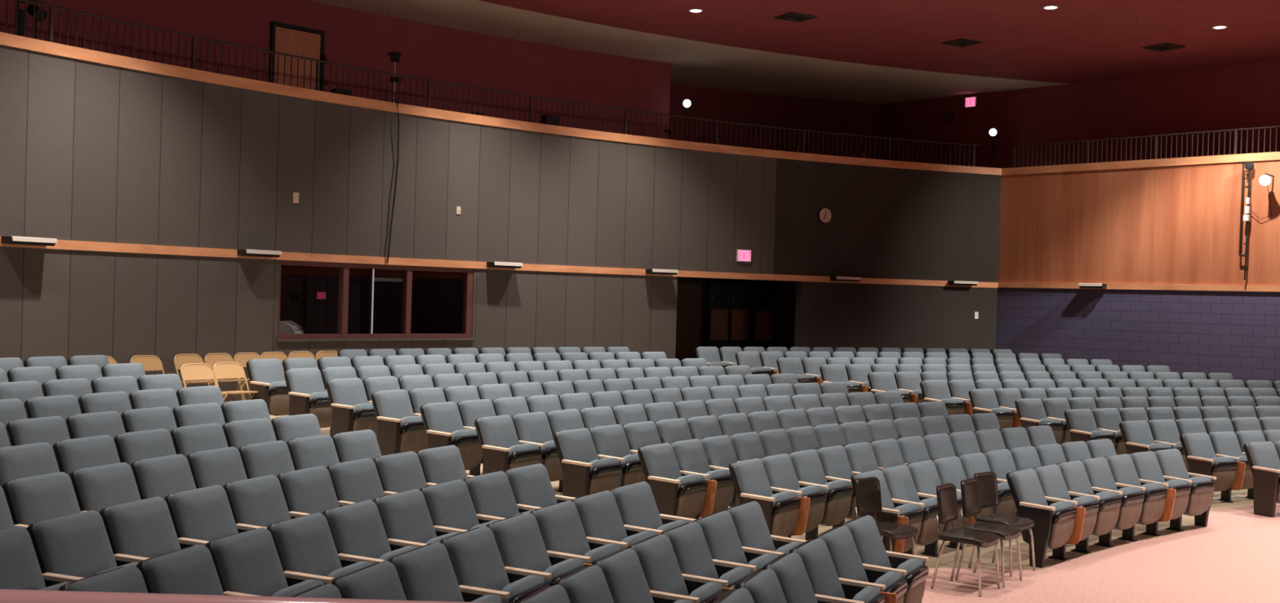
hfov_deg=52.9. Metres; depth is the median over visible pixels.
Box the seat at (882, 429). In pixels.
[866,419,898,441]
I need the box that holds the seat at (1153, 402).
[1146,396,1175,408]
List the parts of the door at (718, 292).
panel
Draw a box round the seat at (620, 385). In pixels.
[602,378,633,392]
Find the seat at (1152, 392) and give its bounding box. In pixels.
[1146,387,1173,398]
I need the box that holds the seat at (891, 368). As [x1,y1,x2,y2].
[870,364,897,373]
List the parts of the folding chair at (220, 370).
backrest, seat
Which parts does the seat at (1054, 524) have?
backrest, panel, armrest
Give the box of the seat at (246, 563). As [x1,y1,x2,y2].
[204,527,324,597]
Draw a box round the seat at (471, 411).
[456,399,496,475]
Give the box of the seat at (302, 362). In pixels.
[282,357,318,372]
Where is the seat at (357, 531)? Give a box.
[321,500,419,568]
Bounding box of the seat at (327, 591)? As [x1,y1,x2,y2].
[290,583,342,599]
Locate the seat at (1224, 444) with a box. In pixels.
[1207,431,1253,502]
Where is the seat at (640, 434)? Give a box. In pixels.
[622,421,661,454]
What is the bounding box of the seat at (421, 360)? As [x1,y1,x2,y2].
[414,354,445,367]
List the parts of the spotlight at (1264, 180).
power cord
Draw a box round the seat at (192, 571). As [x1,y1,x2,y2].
[136,545,224,595]
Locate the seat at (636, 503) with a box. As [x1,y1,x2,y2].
[608,481,696,537]
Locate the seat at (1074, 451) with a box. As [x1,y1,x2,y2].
[1059,440,1091,462]
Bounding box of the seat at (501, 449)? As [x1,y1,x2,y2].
[474,415,542,474]
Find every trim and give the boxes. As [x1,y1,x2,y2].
[0,31,1001,175]
[0,236,998,288]
[275,337,475,342]
[996,281,1279,292]
[1001,151,1279,175]
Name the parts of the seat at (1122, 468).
backrest, leg, armrest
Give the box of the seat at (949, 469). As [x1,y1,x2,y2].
[931,456,994,550]
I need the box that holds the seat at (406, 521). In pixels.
[373,488,459,551]
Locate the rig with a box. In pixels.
[1238,161,1253,279]
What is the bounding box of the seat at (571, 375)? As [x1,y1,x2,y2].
[556,368,587,383]
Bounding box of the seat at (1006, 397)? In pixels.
[994,388,1022,427]
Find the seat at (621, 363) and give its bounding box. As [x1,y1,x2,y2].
[600,359,628,370]
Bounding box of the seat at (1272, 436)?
[1262,429,1279,442]
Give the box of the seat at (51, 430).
[5,416,70,447]
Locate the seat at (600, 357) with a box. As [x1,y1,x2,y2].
[587,351,614,363]
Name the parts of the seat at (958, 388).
backrest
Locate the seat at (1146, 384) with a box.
[1134,379,1163,389]
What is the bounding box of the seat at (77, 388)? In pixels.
[41,377,93,400]
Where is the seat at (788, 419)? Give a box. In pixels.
[776,408,809,430]
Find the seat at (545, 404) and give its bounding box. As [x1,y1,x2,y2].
[525,394,561,413]
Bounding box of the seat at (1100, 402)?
[1093,396,1123,409]
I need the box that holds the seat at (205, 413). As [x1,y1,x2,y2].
[172,402,225,427]
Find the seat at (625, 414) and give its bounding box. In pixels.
[611,404,648,426]
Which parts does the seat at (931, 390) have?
armrest, backrest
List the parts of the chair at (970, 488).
leg, backrest, leg, seat, leg, leg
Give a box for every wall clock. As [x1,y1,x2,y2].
[817,207,831,223]
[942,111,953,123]
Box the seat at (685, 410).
[674,400,708,419]
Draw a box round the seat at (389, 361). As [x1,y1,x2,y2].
[382,355,415,368]
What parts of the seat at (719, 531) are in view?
backrest, leg, armrest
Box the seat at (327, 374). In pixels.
[320,366,357,436]
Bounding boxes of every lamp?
[682,98,691,141]
[988,128,997,167]
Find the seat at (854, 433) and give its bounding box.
[839,421,872,444]
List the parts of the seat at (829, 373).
backrest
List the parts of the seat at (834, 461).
backrest, leg, armrest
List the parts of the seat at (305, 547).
leg, backrest, armrest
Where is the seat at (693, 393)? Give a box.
[680,386,711,401]
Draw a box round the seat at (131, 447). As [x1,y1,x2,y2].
[113,428,176,465]
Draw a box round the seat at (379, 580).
[331,561,406,600]
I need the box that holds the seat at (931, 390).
[920,380,965,415]
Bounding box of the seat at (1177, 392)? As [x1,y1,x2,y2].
[1172,387,1199,398]
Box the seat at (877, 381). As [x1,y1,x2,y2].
[866,372,911,403]
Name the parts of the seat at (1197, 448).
backrest, panel, armrest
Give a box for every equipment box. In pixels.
[331,87,351,95]
[471,111,483,115]
[539,114,559,125]
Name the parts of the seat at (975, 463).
backrest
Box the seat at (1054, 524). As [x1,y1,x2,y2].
[1005,468,1076,568]
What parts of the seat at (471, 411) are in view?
armrest, leg, backrest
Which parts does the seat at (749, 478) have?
backrest, panel, armrest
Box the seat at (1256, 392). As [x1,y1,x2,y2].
[1249,387,1277,398]
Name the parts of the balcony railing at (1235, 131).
rail post, rail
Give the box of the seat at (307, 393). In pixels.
[284,368,332,428]
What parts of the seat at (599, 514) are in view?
leg, backrest, armrest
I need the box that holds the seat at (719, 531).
[692,511,777,577]
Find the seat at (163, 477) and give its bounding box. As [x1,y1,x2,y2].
[129,454,195,500]
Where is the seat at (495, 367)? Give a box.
[484,361,515,375]
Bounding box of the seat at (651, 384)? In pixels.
[631,377,662,391]
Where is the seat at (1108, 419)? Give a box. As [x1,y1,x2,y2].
[1091,408,1127,455]
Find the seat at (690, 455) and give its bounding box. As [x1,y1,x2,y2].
[670,439,733,519]
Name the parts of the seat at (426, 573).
backrest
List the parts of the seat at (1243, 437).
leg, backrest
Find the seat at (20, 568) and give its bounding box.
[0,526,71,591]
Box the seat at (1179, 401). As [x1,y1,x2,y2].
[1173,396,1202,408]
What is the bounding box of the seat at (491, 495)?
[462,471,535,524]
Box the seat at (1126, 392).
[1120,387,1148,399]
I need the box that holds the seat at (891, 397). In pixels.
[873,391,903,405]
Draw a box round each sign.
[316,292,325,298]
[736,248,751,262]
[964,96,977,107]
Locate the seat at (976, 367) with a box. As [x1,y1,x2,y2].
[970,364,996,373]
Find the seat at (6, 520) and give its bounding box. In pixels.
[0,485,14,529]
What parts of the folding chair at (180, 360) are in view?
backrest, seat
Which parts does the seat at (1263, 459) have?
backrest, panel, armrest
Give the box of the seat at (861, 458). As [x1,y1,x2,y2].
[841,442,879,475]
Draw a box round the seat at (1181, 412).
[1172,406,1202,420]
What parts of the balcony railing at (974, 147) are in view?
rail post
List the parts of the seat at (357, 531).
leg, backrest, armrest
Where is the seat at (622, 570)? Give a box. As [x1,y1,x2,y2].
[591,548,692,602]
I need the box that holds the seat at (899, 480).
[879,465,944,555]
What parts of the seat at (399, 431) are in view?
panel, armrest, backrest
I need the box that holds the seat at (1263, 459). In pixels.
[1243,441,1279,517]
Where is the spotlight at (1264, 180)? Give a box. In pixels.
[1250,173,1274,219]
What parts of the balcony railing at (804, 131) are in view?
rail post, rail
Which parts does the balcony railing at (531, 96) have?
rail post, rail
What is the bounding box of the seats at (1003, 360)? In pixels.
[337,346,1170,374]
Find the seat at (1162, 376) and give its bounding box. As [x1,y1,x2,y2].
[1153,372,1180,382]
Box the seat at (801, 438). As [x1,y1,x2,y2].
[785,426,819,452]
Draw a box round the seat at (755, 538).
[724,501,807,564]
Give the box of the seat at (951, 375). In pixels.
[946,371,973,382]
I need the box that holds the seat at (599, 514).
[570,490,656,550]
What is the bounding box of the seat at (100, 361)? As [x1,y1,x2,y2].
[67,355,108,375]
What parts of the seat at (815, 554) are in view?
backrest, armrest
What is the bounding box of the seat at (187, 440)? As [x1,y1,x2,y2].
[169,422,228,457]
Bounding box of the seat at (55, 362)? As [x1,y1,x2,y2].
[23,355,66,379]
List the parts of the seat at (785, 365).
backrest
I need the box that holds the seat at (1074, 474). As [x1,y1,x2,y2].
[1056,460,1121,554]
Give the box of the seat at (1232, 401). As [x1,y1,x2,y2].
[1226,396,1256,408]
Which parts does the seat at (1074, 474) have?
backrest, leg, armrest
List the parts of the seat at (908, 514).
backrest, panel, armrest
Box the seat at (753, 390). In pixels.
[737,384,767,399]
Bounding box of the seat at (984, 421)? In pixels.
[969,413,1000,431]
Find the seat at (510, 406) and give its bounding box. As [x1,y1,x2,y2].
[491,396,529,417]
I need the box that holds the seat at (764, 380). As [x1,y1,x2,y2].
[742,373,772,386]
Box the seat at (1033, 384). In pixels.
[1027,379,1055,390]
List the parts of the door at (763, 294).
panel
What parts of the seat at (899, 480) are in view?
backrest, leg, armrest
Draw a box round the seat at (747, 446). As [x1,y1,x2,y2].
[728,431,765,462]
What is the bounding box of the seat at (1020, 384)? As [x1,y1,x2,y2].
[1000,379,1029,390]
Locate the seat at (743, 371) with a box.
[724,365,751,377]
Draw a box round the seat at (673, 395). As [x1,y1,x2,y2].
[650,387,683,404]
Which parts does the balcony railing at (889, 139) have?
rail post, rail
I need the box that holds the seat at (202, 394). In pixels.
[176,386,224,406]
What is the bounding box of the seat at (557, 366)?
[542,360,573,372]
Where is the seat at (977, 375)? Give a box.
[972,371,999,382]
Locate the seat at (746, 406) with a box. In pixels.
[733,396,765,414]
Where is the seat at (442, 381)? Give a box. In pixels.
[431,373,466,390]
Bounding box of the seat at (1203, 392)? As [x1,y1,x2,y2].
[1197,387,1225,398]
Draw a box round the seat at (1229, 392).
[1223,387,1251,398]
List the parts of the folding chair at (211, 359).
backrest, seat, leg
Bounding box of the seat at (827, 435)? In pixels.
[812,423,846,448]
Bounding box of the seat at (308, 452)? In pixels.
[286,435,339,471]
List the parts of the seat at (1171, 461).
backrest, leg, armrest, panel, armrest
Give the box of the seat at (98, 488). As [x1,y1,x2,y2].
[69,462,141,513]
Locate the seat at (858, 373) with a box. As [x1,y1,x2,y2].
[844,364,871,392]
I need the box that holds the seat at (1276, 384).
[1272,380,1279,390]
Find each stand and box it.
[387,51,401,102]
[663,128,673,138]
[794,142,802,152]
[814,142,822,154]
[861,146,869,158]
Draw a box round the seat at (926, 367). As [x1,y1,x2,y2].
[920,364,946,373]
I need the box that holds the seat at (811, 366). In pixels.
[801,357,826,384]
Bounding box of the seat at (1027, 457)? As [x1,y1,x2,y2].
[1008,446,1041,471]
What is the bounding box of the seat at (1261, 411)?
[1253,405,1279,418]
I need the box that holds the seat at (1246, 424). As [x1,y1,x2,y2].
[1230,417,1262,432]
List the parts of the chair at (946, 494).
leg, backrest, leg, seat, leg, leg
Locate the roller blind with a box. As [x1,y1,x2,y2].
[373,277,402,281]
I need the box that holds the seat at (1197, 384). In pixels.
[1189,379,1217,389]
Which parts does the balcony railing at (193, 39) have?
rail post, rail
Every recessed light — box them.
[688,8,702,12]
[1043,5,1058,8]
[1212,25,1227,28]
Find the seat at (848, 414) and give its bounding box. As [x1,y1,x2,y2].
[833,405,866,424]
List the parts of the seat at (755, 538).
backrest, leg, armrest, panel, armrest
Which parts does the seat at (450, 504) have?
leg, armrest, backrest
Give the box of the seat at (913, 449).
[895,435,930,465]
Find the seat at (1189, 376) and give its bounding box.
[1179,372,1207,382]
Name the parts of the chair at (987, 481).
leg, backrest, leg, seat, leg, leg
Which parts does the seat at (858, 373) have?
backrest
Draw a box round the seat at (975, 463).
[956,452,1017,515]
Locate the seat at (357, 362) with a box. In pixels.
[350,355,384,369]
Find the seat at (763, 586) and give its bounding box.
[735,568,786,602]
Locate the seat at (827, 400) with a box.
[818,393,848,408]
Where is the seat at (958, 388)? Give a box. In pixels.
[946,379,975,415]
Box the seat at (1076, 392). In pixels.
[1070,387,1097,399]
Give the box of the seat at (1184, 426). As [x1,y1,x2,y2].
[1174,418,1206,435]
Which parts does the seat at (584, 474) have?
panel, armrest, backrest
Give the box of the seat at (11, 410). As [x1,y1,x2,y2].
[0,398,27,427]
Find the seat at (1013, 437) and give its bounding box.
[999,426,1031,449]
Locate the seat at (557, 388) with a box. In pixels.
[541,380,574,396]
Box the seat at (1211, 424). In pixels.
[1202,417,1234,433]
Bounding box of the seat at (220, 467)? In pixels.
[186,447,247,488]
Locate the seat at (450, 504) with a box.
[419,480,497,537]
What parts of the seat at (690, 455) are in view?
backrest, leg, armrest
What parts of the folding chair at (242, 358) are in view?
leg, backrest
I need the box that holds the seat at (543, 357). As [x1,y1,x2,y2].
[532,352,560,364]
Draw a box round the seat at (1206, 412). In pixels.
[1199,406,1230,419]
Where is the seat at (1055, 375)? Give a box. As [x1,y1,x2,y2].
[1049,371,1076,382]
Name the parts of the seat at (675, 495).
backrest, panel, armrest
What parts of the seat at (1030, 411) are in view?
panel, armrest, backrest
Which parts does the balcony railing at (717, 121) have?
rail post, rail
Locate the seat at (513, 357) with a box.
[503,353,533,364]
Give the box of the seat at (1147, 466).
[1128,451,1191,537]
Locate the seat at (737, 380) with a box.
[715,374,745,387]
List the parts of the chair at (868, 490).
backrest, leg, seat, leg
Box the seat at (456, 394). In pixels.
[443,385,479,404]
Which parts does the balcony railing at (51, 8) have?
rail post, rail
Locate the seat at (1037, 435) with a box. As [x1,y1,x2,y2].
[1024,425,1056,446]
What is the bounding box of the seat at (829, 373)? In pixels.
[819,364,862,393]
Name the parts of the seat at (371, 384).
backrest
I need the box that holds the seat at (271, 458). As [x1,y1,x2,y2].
[238,440,294,479]
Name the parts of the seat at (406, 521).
leg, armrest, backrest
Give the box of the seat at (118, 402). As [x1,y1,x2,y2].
[78,391,132,415]
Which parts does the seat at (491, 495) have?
leg, armrest, backrest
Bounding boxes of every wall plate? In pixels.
[293,192,298,203]
[456,206,460,214]
[974,311,978,319]
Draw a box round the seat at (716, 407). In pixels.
[703,398,737,417]
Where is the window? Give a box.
[277,259,473,339]
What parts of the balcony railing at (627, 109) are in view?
rail post, rail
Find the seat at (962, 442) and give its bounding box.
[947,431,980,456]
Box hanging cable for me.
[386,92,399,263]
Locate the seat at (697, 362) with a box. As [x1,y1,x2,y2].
[680,358,707,368]
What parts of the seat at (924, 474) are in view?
backrest, armrest, leg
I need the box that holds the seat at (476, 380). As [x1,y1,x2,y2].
[464,372,497,387]
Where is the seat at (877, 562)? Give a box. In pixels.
[840,515,928,602]
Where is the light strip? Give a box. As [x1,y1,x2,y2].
[371,269,373,333]
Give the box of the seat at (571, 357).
[560,352,587,363]
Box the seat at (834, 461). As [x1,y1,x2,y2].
[814,445,856,528]
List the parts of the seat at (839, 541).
backrest, leg, armrest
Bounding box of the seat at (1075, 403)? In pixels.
[1067,397,1097,410]
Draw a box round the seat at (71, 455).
[52,435,120,475]
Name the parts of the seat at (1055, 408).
armrest, backrest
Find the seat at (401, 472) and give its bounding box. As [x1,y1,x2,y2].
[372,451,427,495]
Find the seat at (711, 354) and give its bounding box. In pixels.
[694,346,729,368]
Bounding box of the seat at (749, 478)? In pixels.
[728,458,800,537]
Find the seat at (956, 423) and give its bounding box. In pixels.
[944,414,975,433]
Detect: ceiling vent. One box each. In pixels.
[773,11,817,22]
[941,38,982,47]
[1142,42,1185,51]
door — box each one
[268,21,324,91]
[367,268,416,333]
[706,281,730,351]
[728,282,751,349]
[751,283,774,350]
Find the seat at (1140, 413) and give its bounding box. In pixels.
[1118,407,1148,422]
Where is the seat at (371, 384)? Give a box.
[362,376,399,439]
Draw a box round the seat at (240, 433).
[222,417,276,449]
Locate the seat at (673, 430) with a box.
[654,417,692,444]
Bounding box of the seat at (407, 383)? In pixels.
[397,374,434,391]
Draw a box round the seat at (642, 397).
[620,389,653,405]
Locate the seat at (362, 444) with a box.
[331,429,382,462]
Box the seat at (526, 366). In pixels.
[514,360,544,373]
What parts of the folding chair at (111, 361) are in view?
backrest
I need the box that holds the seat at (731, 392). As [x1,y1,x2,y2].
[708,385,739,399]
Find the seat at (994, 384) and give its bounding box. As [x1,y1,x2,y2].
[973,379,1002,390]
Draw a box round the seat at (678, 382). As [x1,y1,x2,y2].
[660,376,690,390]
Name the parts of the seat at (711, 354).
backrest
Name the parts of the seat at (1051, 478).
backrest, leg, armrest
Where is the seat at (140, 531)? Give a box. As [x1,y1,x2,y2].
[98,497,204,567]
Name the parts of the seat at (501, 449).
panel, armrest, backrest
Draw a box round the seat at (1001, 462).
[982,448,1018,516]
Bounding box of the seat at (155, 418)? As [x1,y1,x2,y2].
[120,406,177,432]
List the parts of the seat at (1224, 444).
backrest, leg, armrest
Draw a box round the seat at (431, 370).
[422,363,454,377]
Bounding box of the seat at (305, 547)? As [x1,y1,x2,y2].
[266,512,373,586]
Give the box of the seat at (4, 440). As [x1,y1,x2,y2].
[0,422,10,448]
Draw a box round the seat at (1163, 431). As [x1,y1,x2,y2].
[1147,419,1188,472]
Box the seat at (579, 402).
[557,392,593,411]
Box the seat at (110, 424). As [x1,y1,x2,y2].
[65,411,125,439]
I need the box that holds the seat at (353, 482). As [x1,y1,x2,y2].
[326,458,385,506]
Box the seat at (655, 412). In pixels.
[643,402,678,422]
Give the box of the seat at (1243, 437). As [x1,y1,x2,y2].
[1234,430,1265,499]
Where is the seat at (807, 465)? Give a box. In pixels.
[786,449,853,540]
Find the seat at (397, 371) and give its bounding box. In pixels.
[389,364,423,378]
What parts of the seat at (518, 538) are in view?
backrest, leg, armrest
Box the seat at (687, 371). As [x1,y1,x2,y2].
[670,366,699,378]
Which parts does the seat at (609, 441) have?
armrest, backrest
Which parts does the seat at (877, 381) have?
armrest, backrest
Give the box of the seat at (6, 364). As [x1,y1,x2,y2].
[0,357,23,382]
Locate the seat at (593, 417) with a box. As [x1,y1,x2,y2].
[579,406,616,429]
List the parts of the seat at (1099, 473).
backrest, leg, armrest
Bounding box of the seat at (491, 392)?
[476,383,512,400]
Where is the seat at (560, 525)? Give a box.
[529,501,621,567]
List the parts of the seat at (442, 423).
panel, armrest, backrest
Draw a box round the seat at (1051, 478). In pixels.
[1032,464,1099,560]
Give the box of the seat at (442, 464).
[416,445,475,486]
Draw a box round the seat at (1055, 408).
[1041,398,1071,444]
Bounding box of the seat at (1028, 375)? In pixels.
[1023,371,1050,382]
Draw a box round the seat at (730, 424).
[716,413,751,435]
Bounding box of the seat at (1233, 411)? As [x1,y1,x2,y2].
[1226,406,1257,418]
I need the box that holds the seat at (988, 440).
[973,429,1005,453]
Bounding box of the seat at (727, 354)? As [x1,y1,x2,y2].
[718,346,742,365]
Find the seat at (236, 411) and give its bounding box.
[220,399,271,423]
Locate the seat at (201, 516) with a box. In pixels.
[164,484,238,549]
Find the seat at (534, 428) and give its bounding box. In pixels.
[511,412,563,482]
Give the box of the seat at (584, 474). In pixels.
[553,428,622,497]
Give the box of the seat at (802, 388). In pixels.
[792,382,822,395]
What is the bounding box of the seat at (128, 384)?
[90,376,138,396]
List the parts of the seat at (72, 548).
leg, armrest, backrest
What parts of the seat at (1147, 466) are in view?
backrest, leg, armrest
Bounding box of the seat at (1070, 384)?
[1054,378,1082,389]
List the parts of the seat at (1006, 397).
armrest, backrest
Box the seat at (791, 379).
[769,373,798,386]
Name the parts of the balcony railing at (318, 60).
rail post, rail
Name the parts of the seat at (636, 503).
leg, backrest, armrest, panel, armrest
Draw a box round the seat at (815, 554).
[788,538,886,602]
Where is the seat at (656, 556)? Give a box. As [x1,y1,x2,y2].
[626,534,726,602]
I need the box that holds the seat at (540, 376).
[526,369,559,384]
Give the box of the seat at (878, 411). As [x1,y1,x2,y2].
[861,404,893,422]
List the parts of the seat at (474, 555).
leg, backrest, armrest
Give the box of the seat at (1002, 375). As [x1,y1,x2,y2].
[997,371,1025,382]
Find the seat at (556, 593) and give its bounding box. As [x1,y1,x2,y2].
[515,585,569,602]
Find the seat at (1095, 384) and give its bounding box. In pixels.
[1080,378,1109,389]
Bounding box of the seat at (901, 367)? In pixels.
[895,364,922,373]
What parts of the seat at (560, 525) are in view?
leg, backrest, armrest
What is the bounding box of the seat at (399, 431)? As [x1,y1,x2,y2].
[370,389,427,456]
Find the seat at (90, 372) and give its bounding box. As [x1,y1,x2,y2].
[55,364,102,383]
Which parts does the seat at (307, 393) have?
panel, armrest, backrest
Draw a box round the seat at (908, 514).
[850,470,923,553]
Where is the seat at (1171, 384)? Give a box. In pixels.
[1161,379,1190,390]
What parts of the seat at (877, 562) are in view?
backrest, leg, armrest, panel, armrest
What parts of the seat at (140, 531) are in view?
leg, armrest, backrest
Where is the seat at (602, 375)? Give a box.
[586,368,616,382]
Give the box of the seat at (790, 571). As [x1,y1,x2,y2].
[762,552,817,602]
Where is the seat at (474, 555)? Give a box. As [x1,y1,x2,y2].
[439,526,548,602]
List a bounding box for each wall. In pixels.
[0,0,671,138]
[0,44,1000,401]
[280,265,463,333]
[668,83,879,159]
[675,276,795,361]
[877,58,1279,168]
[995,160,1279,384]
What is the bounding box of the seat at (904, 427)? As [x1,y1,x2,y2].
[892,417,924,438]
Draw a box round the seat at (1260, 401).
[1253,396,1279,406]
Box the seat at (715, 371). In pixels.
[697,365,725,377]
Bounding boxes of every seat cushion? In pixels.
[39,582,71,591]
[97,562,138,574]
[267,381,286,415]
[271,580,324,597]
[308,391,328,413]
[327,561,373,578]
[351,403,373,431]
[378,546,419,561]
[398,415,422,453]
[426,532,459,544]
[451,429,477,441]
[470,520,497,529]
[471,595,502,602]
[501,575,544,602]
[507,443,539,470]
[512,509,535,516]
[540,440,555,465]
[543,558,583,586]
[583,543,621,564]
[587,457,619,494]
[619,453,639,487]
[621,531,656,550]
[656,520,689,535]
[673,600,692,602]
[675,474,703,509]
[688,582,722,602]
[704,469,730,479]
[709,362,729,366]
[719,567,750,588]
[728,486,735,507]
[747,553,777,574]
[751,367,772,372]
[770,491,796,527]
[775,542,802,554]
[795,374,814,377]
[796,485,823,497]
[819,480,849,525]
[844,382,859,385]
[845,484,853,519]
[852,586,879,602]
[861,381,869,386]
[874,571,902,592]
[888,390,909,393]
[893,503,919,515]
[896,558,923,579]
[911,389,921,394]
[915,497,937,545]
[941,398,964,403]
[942,491,961,532]
[991,408,1012,413]
[993,482,1009,513]
[1038,418,1061,426]
[1047,501,1072,548]
[1059,421,1066,444]
[1071,495,1095,506]
[1090,430,1113,438]
[1090,490,1117,535]
[1113,486,1140,529]
[1114,430,1121,451]
[1136,482,1164,524]
[1147,443,1171,451]
[1164,479,1187,488]
[1172,442,1182,448]
[1183,475,1211,515]
[1210,456,1235,476]
[1235,455,1247,462]
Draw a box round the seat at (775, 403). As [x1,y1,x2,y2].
[762,395,794,412]
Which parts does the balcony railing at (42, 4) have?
rail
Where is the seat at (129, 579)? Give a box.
[57,565,148,593]
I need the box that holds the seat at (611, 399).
[590,391,623,408]
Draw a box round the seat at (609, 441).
[588,424,646,487]
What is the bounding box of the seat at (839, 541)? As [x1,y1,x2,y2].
[814,526,907,602]
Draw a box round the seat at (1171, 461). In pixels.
[1152,448,1216,532]
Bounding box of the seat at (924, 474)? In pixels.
[905,460,968,557]
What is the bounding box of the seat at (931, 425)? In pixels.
[918,415,950,435]
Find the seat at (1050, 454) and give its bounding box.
[1033,443,1066,466]
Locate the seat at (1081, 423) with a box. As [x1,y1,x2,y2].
[1063,408,1115,446]
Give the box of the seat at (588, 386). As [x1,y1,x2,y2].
[572,379,604,395]
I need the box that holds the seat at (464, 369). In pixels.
[453,362,485,376]
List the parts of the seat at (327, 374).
backrest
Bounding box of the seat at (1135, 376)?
[1127,372,1154,382]
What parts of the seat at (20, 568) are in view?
backrest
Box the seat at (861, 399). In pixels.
[846,391,876,406]
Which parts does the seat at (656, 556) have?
backrest, leg, armrest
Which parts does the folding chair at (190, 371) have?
backrest, frame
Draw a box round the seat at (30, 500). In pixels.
[1,471,80,529]
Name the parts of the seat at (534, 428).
armrest, backrest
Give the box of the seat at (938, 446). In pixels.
[921,433,955,460]
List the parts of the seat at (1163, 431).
backrest, armrest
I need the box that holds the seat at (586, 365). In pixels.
[571,360,600,371]
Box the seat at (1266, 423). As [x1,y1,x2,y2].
[1257,417,1279,431]
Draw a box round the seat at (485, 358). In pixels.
[475,353,504,364]
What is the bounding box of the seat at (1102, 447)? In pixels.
[1084,439,1116,458]
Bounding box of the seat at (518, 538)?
[486,512,585,586]
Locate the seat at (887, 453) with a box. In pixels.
[868,439,904,469]
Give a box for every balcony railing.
[5,0,52,39]
[48,4,194,67]
[191,35,318,88]
[315,59,429,106]
[426,79,531,121]
[528,95,626,133]
[624,108,717,143]
[715,120,804,152]
[802,129,889,159]
[888,137,974,166]
[972,144,981,166]
[1013,140,1086,167]
[1086,134,1155,163]
[1154,128,1235,159]
[1234,125,1279,154]
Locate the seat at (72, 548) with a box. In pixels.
[26,510,138,587]
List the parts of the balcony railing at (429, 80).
rail post, rail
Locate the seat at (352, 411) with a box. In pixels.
[325,377,377,438]
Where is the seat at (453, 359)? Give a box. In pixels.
[444,354,475,366]
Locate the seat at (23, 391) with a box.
[0,381,43,405]
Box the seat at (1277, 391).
[1275,388,1279,397]
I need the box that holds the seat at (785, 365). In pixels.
[776,357,816,383]
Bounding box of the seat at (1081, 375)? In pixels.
[1075,371,1102,381]
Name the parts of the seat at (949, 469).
backrest, leg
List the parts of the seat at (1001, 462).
backrest, armrest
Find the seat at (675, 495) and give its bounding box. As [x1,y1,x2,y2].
[637,443,707,519]
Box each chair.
[106,355,117,364]
[129,355,164,374]
[173,353,213,387]
[180,363,227,396]
[204,353,244,403]
[213,362,258,400]
[232,352,262,401]
[260,351,288,362]
[288,351,315,358]
[315,351,337,361]
[854,476,917,555]
[930,483,999,597]
[955,478,1022,588]
[968,471,1035,577]
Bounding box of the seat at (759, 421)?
[746,410,781,432]
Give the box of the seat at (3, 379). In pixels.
[0,368,8,382]
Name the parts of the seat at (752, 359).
backrest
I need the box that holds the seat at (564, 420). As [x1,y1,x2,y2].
[546,408,584,493]
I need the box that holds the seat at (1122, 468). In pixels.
[1103,453,1167,542]
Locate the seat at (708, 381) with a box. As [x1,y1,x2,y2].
[688,375,718,388]
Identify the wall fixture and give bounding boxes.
[1,235,57,246]
[237,248,281,257]
[486,262,522,268]
[645,268,678,275]
[830,276,861,281]
[947,280,977,285]
[1078,283,1106,288]
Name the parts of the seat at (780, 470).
backrest, leg, armrest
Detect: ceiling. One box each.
[311,0,1069,103]
[479,0,1279,84]
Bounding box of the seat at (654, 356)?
[640,351,666,361]
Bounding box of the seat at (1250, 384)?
[1244,380,1273,390]
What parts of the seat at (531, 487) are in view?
leg, armrest, backrest, panel, armrest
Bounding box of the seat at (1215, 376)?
[1206,373,1233,382]
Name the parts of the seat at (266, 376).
panel, armrest, backrest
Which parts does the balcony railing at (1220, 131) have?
rail post, rail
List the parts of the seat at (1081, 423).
panel, armrest, backrest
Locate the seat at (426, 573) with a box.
[387,542,502,602]
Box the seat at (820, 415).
[804,407,838,426]
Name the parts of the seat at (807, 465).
leg, backrest, armrest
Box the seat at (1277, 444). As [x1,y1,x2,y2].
[1272,440,1279,460]
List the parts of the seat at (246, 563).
armrest, backrest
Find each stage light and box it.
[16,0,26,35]
[26,0,47,39]
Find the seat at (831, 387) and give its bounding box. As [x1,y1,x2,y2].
[819,382,848,395]
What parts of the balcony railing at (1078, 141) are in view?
rail post, rail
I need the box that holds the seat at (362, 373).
[355,365,391,380]
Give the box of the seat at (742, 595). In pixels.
[712,587,754,602]
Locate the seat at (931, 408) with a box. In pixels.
[916,401,948,417]
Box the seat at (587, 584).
[554,565,613,602]
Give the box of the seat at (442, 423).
[419,401,483,471]
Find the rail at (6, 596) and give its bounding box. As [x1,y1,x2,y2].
[0,589,484,602]
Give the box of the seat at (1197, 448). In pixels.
[1179,432,1237,492]
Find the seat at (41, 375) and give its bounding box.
[7,366,56,396]
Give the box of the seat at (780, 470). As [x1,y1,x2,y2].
[759,453,827,537]
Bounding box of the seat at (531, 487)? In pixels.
[503,463,575,513]
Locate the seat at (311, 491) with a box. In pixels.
[276,466,339,519]
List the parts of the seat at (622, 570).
backrest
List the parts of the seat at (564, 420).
leg, backrest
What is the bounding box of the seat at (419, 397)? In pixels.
[407,387,446,416]
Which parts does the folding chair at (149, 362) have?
backrest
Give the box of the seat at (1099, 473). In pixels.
[1079,457,1144,547]
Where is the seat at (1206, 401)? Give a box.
[1200,396,1229,408]
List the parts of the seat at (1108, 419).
armrest, backrest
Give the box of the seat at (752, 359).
[735,351,773,376]
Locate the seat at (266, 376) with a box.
[246,358,289,416]
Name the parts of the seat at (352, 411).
panel, armrest, backrest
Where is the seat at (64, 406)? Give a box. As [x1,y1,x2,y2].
[23,395,81,420]
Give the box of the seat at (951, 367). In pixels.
[945,364,972,373]
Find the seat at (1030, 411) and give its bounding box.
[1014,398,1063,444]
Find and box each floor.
[269,414,1279,569]
[921,504,1279,602]

